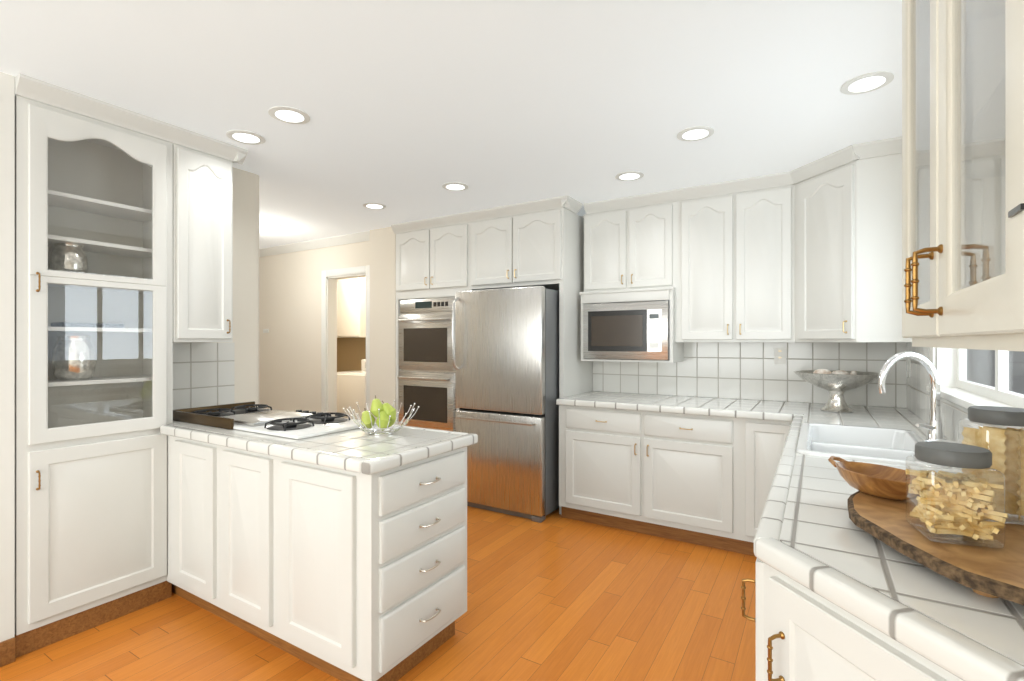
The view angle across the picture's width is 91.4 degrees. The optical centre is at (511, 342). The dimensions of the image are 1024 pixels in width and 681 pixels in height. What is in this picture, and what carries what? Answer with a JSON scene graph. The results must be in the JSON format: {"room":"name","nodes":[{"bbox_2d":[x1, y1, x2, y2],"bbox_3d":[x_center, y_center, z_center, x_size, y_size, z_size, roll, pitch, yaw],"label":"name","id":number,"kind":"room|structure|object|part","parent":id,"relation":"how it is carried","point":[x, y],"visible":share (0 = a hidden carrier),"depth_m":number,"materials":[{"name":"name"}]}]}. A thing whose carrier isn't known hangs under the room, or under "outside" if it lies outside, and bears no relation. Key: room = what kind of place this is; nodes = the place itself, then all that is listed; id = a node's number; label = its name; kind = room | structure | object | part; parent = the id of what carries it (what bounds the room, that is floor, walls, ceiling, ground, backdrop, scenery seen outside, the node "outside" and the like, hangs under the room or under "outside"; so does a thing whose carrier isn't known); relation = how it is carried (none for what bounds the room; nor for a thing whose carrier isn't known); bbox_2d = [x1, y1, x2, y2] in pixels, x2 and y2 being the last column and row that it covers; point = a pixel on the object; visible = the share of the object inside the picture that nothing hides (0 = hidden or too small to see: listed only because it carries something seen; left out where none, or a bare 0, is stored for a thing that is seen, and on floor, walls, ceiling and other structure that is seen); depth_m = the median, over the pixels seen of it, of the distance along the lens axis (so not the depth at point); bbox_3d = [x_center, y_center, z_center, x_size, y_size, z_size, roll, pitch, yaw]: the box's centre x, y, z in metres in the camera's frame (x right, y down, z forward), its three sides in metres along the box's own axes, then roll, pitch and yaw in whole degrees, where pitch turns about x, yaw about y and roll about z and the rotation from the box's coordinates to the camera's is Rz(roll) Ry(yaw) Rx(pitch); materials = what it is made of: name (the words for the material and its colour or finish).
{"room":"kitchen","nodes":[
{"label":"kitchen","id":0,"kind":"room"},
{"bbox_2d":[0,72,14,641],"bbox_3d":[-3.346,0.110,0.349,0.303,2.460,4.303,0,0,31],"label":"wall","id":1,"kind":"structure","parent":0,"point":[7,356],"depth_m":2.09,"materials":[{"name":"white paint"}]},
{"bbox_2d":[0,637,14,666],"bbox_3d":[-3.211,1.290,0.266,0.013,0.100,4.303,0,0,31],"label":"baseboard","id":2,"kind":"structure","parent":1,"relation":"attached to","point":[7,651],"depth_m":2.08,"materials":[{"name":"brown wood"}]},
{"bbox_2d":[15,73,247,341],"bbox_3d":[-1.942,-0.559,2.590,0.356,1.119,0.982,0,0,31],"label":"upper cabinet","id":3,"kind":"object","parent":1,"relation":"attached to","point":[202,238],"visible":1,"depth_m":2.70,"materials":[{"name":"white wood"}]},
{"bbox_2d":[173,167,258,406],"bbox_3d":[-3.190,0.110,1.013,0.120,2.460,5.600,0,0,31],"label":"wall","id":4,"kind":"structure","parent":0,"point":[246,276],"depth_m":3.27,"materials":[{"name":"beige paint"}]},
{"bbox_2d":[173,343,233,409],"bbox_3d":[-1.904,0.213,2.990,0.008,0.423,0.486,0,0,31],"label":"backsplash","id":5,"kind":"structure","parent":4,"relation":"attached to","point":[203,374],"depth_m":3.03,"materials":[{"name":"tile"}]},
{"bbox_2d":[259,241,369,412],"bbox_3d":[-2.782,0.110,5.992,3.400,2.460,0.120,0,0,31],"label":"wall","id":6,"kind":"structure","parent":0,"point":[290,341],"depth_m":5.75,"materials":[{"name":"beige paint"}]},
{"bbox_2d":[259,231,369,256],"bbox_3d":[-2.841,-1.079,5.917,3.378,0.082,0.065,0,0,31],"label":"crown molding","id":7,"kind":"structure","parent":6,"relation":"attached to","point":[326,242],"depth_m":5.48,"materials":[{"name":"white wood"}]},
{"bbox_2d":[321,265,369,416],"bbox_3d":[-1.728,0.278,5.339,0.770,2.125,0.135,0,0,31],"label":"door frame","id":8,"kind":"structure","parent":6,"relation":"attached to","point":[328,342],"depth_m":5.46,"materials":[{"name":"white"}]},
{"bbox_2d":[337,338,365,371],"bbox_3d":[-1.718,0.110,7.158,2.840,2.460,0.120,0,0,31],"label":"wall","id":9,"kind":"structure","parent":0,"point":[351,353],"depth_m":7.51,"materials":[{"name":"beige paint"}]},
{"bbox_2d":[337,277,365,337],"bbox_3d":[-2.401,-0.500,7.287,0.900,0.860,0.368,0,0,31],"label":"wall cabinet","id":10,"kind":"object","parent":9,"relation":"attached to","point":[351,307],"visible":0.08,"depth_m":6.98,"materials":[{"name":"white"}]},
{"bbox_2d":[0,506,756,680],"bbox_3d":[-1.246,1.370,2.755,11.000,0.060,10.600,0,0,31],"label":"floor","id":11,"kind":"structure","parent":0,"point":[554,595],"depth_m":2.34,"materials":[{"name":"brown wood"}]},
{"bbox_2d":[15,95,172,657],"bbox_3d":[-2.045,0.147,2.434,0.343,2.385,0.600,0,0,31],"label":"tall cabinet","id":12,"kind":"object","parent":11,"relation":"on","point":[93,306],"visible":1,"depth_m":2.39,"materials":[{"name":"white wood"}]},
{"bbox_2d":[167,436,475,680],"bbox_3d":[-0.998,0.906,2.439,1.527,0.868,0.600,0,0,31],"label":"base cabinet","id":13,"kind":"object","parent":11,"relation":"on","point":[341,556],"depth_m":2.04,"materials":[{"name":"white wood"}]},
{"bbox_2d":[160,420,475,475],"bbox_3d":[-1.117,0.447,2.521,1.836,0.046,0.660,0,0,31],"label":"countertop","id":14,"kind":"structure","parent":13,"relation":"on","point":[358,452],"depth_m":2.12,"materials":[{"name":"white tile"}]},
{"bbox_2d":[173,401,376,439],"bbox_3d":[-1.285,0.399,2.663,1.112,0.052,0.487,0,0,31],"label":"cooktop","id":15,"kind":"object","parent":14,"relation":"in","point":[251,417],"visible":0.96,"depth_m":2.54,"materials":[{"name":"white metal"}]},
{"bbox_2d":[343,395,418,434],"bbox_3d":[-0.615,0.336,2.345,0.332,0.175,0.345,0,0,31],"label":"fruit bowl","id":16,"kind":"object","parent":14,"relation":"on","point":[385,414],"visible":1,"depth_m":2.31,"materials":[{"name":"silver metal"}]},
{"bbox_2d":[337,359,365,419],"bbox_3d":[-1.959,0.790,6.725,0.680,1.100,0.670,0,0,31],"label":"washer","id":17,"kind":"object","parent":11,"relation":"on","point":[351,388],"visible":0.17,"depth_m":6.41,"materials":[{"name":"white"}]},
{"bbox_2d":[396,295,458,430],"bbox_3d":[-0.591,0.200,4.812,0.830,1.220,0.600,0,0,31],"label":"double oven","id":18,"kind":"object","parent":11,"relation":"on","point":[425,371],"depth_m":4.58,"materials":[{"name":"silver metal"}]},
{"bbox_2d":[451,286,558,522],"bbox_3d":[0.062,0.460,4.212,0.810,1.760,0.889,0,0,31],"label":"fridge","id":19,"kind":"object","parent":11,"relation":"on","point":[505,358],"visible":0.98,"depth_m":3.86,"materials":[{"name":"silver metal"}]},
{"bbox_2d":[559,407,739,552],"bbox_3d":[1.062,0.906,3.745,1.254,0.868,0.698,0,0,31],"label":"base cabinet","id":20,"kind":"object","parent":11,"relation":"on","point":[691,451],"depth_m":3.40,"materials":[{"name":"white wood"}]},
{"bbox_2d":[556,391,924,422],"bbox_3d":[1.446,0.448,3.492,2.172,0.045,0.728,0,0,31],"label":"countertop","id":21,"kind":"structure","parent":20,"relation":"on","point":[774,410],"depth_m":3.36,"materials":[{"name":"white tile"}]},
{"bbox_3d":[1.027,0.447,3.352,1.605,0.046,0.050,0,0,31],"label":"trim","id":22,"kind":"part","parent":21,"relation":"part of","materials":[{"name":"tile"}]},
{"bbox_2d":[793,369,878,412],"bbox_3d":[2.016,0.295,3.104,0.470,0.260,0.470,0,0,31],"label":"pedestal bowl","id":23,"kind":"object","parent":21,"relation":"on","point":[836,384],"visible":0.96,"depth_m":3.04,"materials":[{"name":"silver metal"}]},
{"bbox_2d":[740,419,791,555],"bbox_3d":[1.727,0.906,3.338,0.306,0.868,0.698,0,0,31],"label":"base cabinet","id":24,"kind":"object","parent":11,"relation":"on","point":[762,443],"depth_m":3.08,"materials":[{"name":"white wood"}]},
{"bbox_2d":[741,343,1023,680],"bbox_3d":[1.367,0.671,1.908,0.653,1.338,3.494,0,0,31],"label":"base cabinet","id":25,"kind":"object","parent":11,"relation":"on","point":[841,595],"visible":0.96,"depth_m":0.94,"materials":[{"name":"white"}]},
{"bbox_2d":[796,423,949,468],"bbox_3d":[1.491,0.527,2.136,0.459,0.227,0.824,0,0,31],"label":"sink","id":26,"kind":"object","parent":25,"relation":"in","point":[880,445],"visible":0.35,"depth_m":2.27,"materials":[{"name":"white ceramic"}]},
{"bbox_2d":[877,351,957,442],"bbox_3d":[1.650,0.232,2.042,0.238,0.386,0.417,0,0,31],"label":"faucet","id":27,"kind":"object","parent":25,"relation":"on","point":[934,427],"visible":0.81,"depth_m":2.14,"materials":[{"name":"silver metal"}]},
{"bbox_2d":[848,491,1023,604],"bbox_3d":[0.926,0.404,1.004,0.410,0.043,0.603,0,0,31],"label":"tray","id":28,"kind":"object","parent":25,"relation":"on","point":[992,572],"visible":0.58,"depth_m":0.93,"materials":[{"name":"brown wood"}]},
{"bbox_2d":[828,456,919,499],"bbox_3d":[0.924,0.347,1.252,0.221,0.068,0.195,0,0,31],"label":"wooden bowl","id":29,"kind":"object","parent":28,"relation":"on","point":[882,481],"visible":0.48,"depth_m":1.25,"materials":[{"name":"brown wood"}]},
{"bbox_2d":[905,441,1007,548],"bbox_3d":[0.866,0.293,0.983,0.127,0.175,0.131,0,0,20],"label":"pasta jar","id":30,"kind":"object","parent":28,"relation":"on","point":[958,504],"visible":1,"depth_m":0.95,"materials":[{"name":"clear glass"}]},
{"bbox_2d":[958,406,1023,524],"bbox_3d":[1.072,0.263,1.091,0.119,0.235,0.118,0,0,19],"label":"pasta jar","id":31,"kind":"object","parent":28,"relation":"on","point":[1005,447],"visible":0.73,"depth_m":1.07,"materials":[{"name":"clear glass"}]},
{"bbox_2d":[370,227,395,424],"bbox_3d":[-1.122,0.110,5.152,0.350,2.460,0.580,0,0,31],"label":"wall","id":32,"kind":"structure","parent":0,"point":[383,314],"depth_m":4.90,"materials":[{"name":"beige paint"}]},
{"bbox_2d":[0,0,901,248],"bbox_3d":[-1.246,-1.160,2.755,11.000,0.080,10.600,0,0,31],"label":"ceiling","id":33,"kind":"structure","parent":0,"point":[410,108],"depth_m":2.19,"materials":[{"name":"white paint"}]},
{"bbox_2d":[226,130,265,144],"bbox_3d":[-1.450,-1.115,2.727,0.188,0.008,0.186,0,0,-11],"label":"recessed light","id":34,"kind":"object","parent":33,"relation":"in","point":[241,136],"depth_m":2.71,"materials":[{"name":"white"}]},
{"bbox_2d":[261,223,282,227],"bbox_3d":[-2.305,-1.115,4.798,0.188,0.008,0.185,0,0,-11],"label":"recessed light","id":35,"kind":"object","parent":33,"relation":"in","point":[268,225],"depth_m":4.76,"materials":[{"name":"white"}]},
{"bbox_2d":[268,106,310,123],"bbox_3d":[-1.096,-1.115,2.464,0.188,0.008,0.185,0,0,-11],"label":"recessed light","id":36,"kind":"object","parent":33,"relation":"in","point":[290,115],"depth_m":2.45,"materials":[{"name":"white"}]},
{"bbox_2d":[363,203,386,208],"bbox_3d":[-1.126,-1.115,4.100,0.185,0.008,0.187,0,0,-17],"label":"recessed light","id":37,"kind":"object","parent":33,"relation":"in","point":[367,205],"depth_m":4.09,"materials":[{"name":"white"}]},
{"bbox_2d":[442,182,468,190],"bbox_3d":[-0.407,-1.115,3.590,0.185,0.008,0.187,0,0,-17],"label":"recessed light","id":38,"kind":"object","parent":33,"relation":"in","point":[452,186],"depth_m":3.57,"materials":[{"name":"white"}]},
{"bbox_2d":[615,171,643,180],"bbox_3d":[0.790,-1.115,3.362,0.185,0.008,0.188,0,0,-11],"label":"recessed light","id":39,"kind":"object","parent":33,"relation":"in","point":[628,175],"depth_m":3.35,"materials":[{"name":"white"}]},
{"bbox_2d":[677,126,714,141],"bbox_3d":[0.983,-1.115,2.681,0.185,0.008,0.188,0,0,-11],"label":"recessed light","id":40,"kind":"object","parent":33,"relation":"in","point":[696,133],"depth_m":2.66,"materials":[{"name":"white"}]},
{"bbox_2d":[840,71,893,94],"bbox_3d":[1.531,-1.115,2.158,0.186,0.008,0.188,0,0,-11],"label":"recessed light","id":41,"kind":"object","parent":33,"relation":"in","point":[866,83],"depth_m":2.15,"materials":[{"name":"white"}]},
{"bbox_2d":[581,216,907,406],"bbox_3d":[0.771,0.110,4.405,4.520,2.460,0.120,0,0,31],"label":"wall","id":42,"kind":"structure","parent":0,"point":[791,342],"depth_m":3.58,"materials":[{"name":"white paint"}]},
{"bbox_2d":[395,212,466,298],"bbox_3d":[-0.597,-0.764,4.817,0.845,0.710,0.597,0,0,31],"label":"upper cabinet","id":43,"kind":"object","parent":42,"relation":"attached to","point":[441,261],"depth_m":4.54,"materials":[{"name":"white wood"}]},
{"bbox_2d":[467,196,583,294],"bbox_3d":[0.162,-0.789,4.353,0.865,0.660,0.597,0,0,31],"label":"upper cabinet","id":44,"kind":"object","parent":42,"relation":"attached to","point":[537,242],"depth_m":4.07,"materials":[{"name":"white wood"}]},
{"bbox_2d":[583,189,674,287],"bbox_3d":[0.971,-0.762,4.023,0.730,0.714,0.318,0,0,31],"label":"upper cabinet","id":45,"kind":"object","parent":42,"relation":"attached to","point":[629,242],"depth_m":3.87,"materials":[{"name":"white wood"}]},
{"bbox_2d":[579,284,682,362],"bbox_3d":[0.947,-0.137,3.984,0.670,0.533,0.368,0,0,31],"label":"upper cabinet","id":46,"kind":"object","parent":42,"relation":"attached to","point":[617,323],"depth_m":3.82,"materials":[{"name":"white"}]},
{"bbox_2d":[583,300,679,359],"bbox_3d":[0.948,-0.087,3.983,0.670,0.435,0.368,0,0,31],"label":"microwave","id":47,"kind":"object","parent":46,"relation":"in","point":[612,329],"depth_m":3.81,"materials":[{"name":"silver metal"}]},
{"bbox_2d":[671,172,790,343],"bbox_3d":[1.613,-0.560,3.630,0.775,1.119,0.318,0,0,31],"label":"upper cabinet","id":48,"kind":"object","parent":42,"relation":"attached to","point":[733,237],"depth_m":3.49,"materials":[{"name":"white wood"}]},
{"bbox_2d":[791,136,911,341],"bbox_3d":[2.133,-0.560,3.136,0.627,1.119,0.618,0,0,31],"label":"upper cabinet","id":49,"kind":"object","parent":42,"relation":"attached to","point":[880,161],"depth_m":2.81,"materials":[{"name":"white wood"}]},
{"bbox_2d":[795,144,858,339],"bbox_3d":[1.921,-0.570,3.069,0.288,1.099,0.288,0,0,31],"label":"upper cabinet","id":50,"kind":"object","parent":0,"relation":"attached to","point":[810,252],"depth_m":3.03,"materials":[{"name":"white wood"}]},
{"bbox_2d":[908,342,1017,407],"bbox_3d":[0.635,0.110,-0.025,0.110,2.460,7.820,0,0,31],"label":"wall","id":51,"kind":"structure","parent":0,"point":[983,400],"depth_m":1.99,"materials":[{"name":"white paint"}]},
{"bbox_2d":[902,0,1023,351],"bbox_3d":[0.831,-0.517,0.758,0.367,1.055,0.840,0,0,31],"label":"upper cabinet","id":52,"kind":"object","parent":51,"relation":"attached to","point":[962,174],"visible":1,"depth_m":0.77,"materials":[{"name":"beige wood"}]},
{"bbox_2d":[926,347,1023,429],"bbox_3d":[1.739,-0.297,1.808,0.130,1.095,1.700,0,0,31],"label":"window","id":53,"kind":"structure","parent":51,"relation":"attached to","point":[952,370],"depth_m":2.11,"materials":[{"name":"white"}]}
]}

